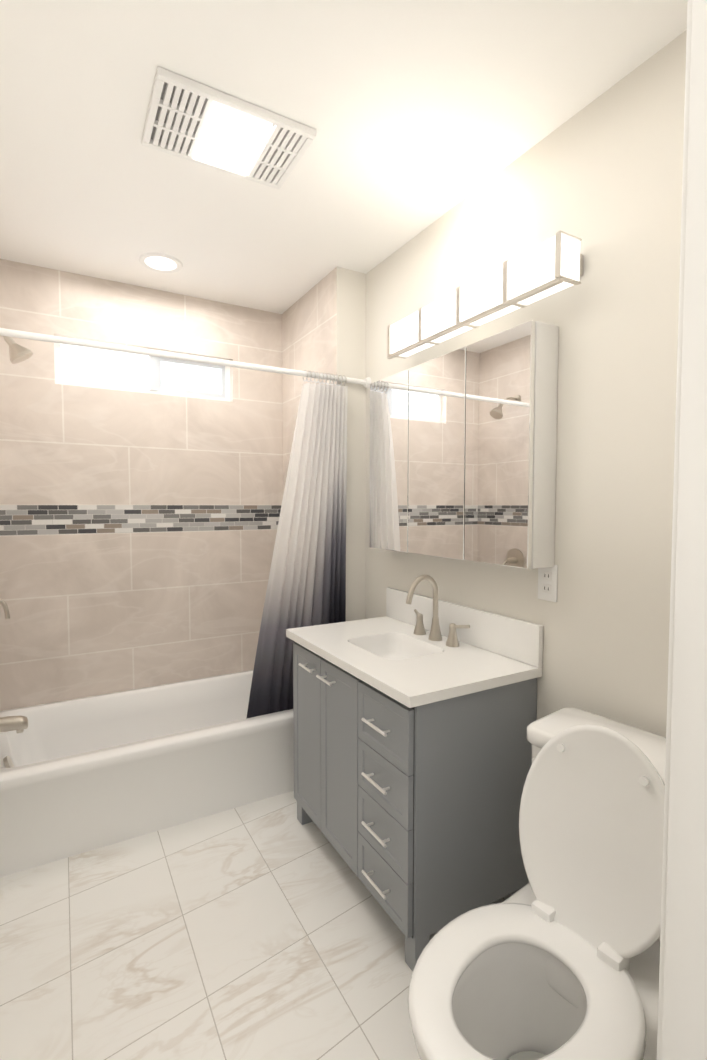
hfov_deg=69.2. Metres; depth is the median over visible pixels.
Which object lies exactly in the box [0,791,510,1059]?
floor
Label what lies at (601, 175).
wall
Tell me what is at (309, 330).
wall
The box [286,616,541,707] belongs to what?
countertop
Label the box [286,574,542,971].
bathroom vanity
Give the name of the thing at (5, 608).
shower valve
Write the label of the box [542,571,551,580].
socket
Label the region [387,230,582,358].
sconce
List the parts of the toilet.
seat, bowl, lid, tank, tank lid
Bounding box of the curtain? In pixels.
[246,382,347,718]
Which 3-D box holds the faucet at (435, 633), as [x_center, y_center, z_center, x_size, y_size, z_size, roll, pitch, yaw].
[0.268,0.296,1.946,0.165,0.255,0.054,-2,3,-30]
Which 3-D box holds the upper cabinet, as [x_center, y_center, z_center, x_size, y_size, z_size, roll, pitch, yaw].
[0.347,-0.269,1.940,0.118,0.734,0.909,-2,3,-30]
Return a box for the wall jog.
[337,266,365,620]
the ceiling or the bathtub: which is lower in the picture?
the bathtub
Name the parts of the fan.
frame, frame, frame, frame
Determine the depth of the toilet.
1.08 m
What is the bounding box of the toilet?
[408,708,665,1059]
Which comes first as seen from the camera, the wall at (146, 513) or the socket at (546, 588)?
the socket at (546, 588)
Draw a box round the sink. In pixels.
[347,632,443,659]
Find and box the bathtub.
[0,670,293,877]
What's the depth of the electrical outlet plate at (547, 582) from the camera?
1.61 m
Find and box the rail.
[0,328,370,388]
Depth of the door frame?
0.53 m
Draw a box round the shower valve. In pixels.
[0,599,9,618]
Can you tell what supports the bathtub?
on the floor
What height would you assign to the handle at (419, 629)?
0.086 m
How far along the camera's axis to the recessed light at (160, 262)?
2.39 m
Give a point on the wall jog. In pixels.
(351, 323)
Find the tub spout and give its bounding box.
[0,716,27,732]
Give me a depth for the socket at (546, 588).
1.61 m
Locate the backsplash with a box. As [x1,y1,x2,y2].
[386,587,542,667]
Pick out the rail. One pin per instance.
(366, 382)
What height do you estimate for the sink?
0.106 m
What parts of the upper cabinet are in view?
glass, glass, glass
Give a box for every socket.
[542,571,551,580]
[542,584,550,593]
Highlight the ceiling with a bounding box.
[0,0,687,313]
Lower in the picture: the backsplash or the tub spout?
the tub spout
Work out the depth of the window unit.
2.76 m
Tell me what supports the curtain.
hanging from the rail
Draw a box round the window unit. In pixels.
[54,343,230,401]
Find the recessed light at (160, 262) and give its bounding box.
[138,252,182,272]
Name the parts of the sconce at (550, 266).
lamp shade, lamp shade, rail, lamp shade, lamp shade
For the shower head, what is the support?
attached to the tiled wall
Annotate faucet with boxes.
[406,574,441,640]
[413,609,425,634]
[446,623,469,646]
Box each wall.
[0,259,282,710]
[282,267,336,493]
[366,30,686,736]
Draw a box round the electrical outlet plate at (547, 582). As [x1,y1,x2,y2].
[538,565,557,601]
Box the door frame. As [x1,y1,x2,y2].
[657,0,706,1059]
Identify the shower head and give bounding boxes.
[3,336,32,363]
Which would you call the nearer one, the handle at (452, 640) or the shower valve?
the handle at (452, 640)
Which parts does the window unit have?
frame, frame, frame, sash, sash, sash, sash, frame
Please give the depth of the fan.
1.54 m
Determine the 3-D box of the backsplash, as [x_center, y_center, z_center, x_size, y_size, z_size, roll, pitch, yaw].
[0.379,0.353,2.011,0.020,0.134,0.878,-2,3,-30]
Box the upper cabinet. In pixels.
[370,320,558,568]
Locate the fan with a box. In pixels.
[142,67,315,189]

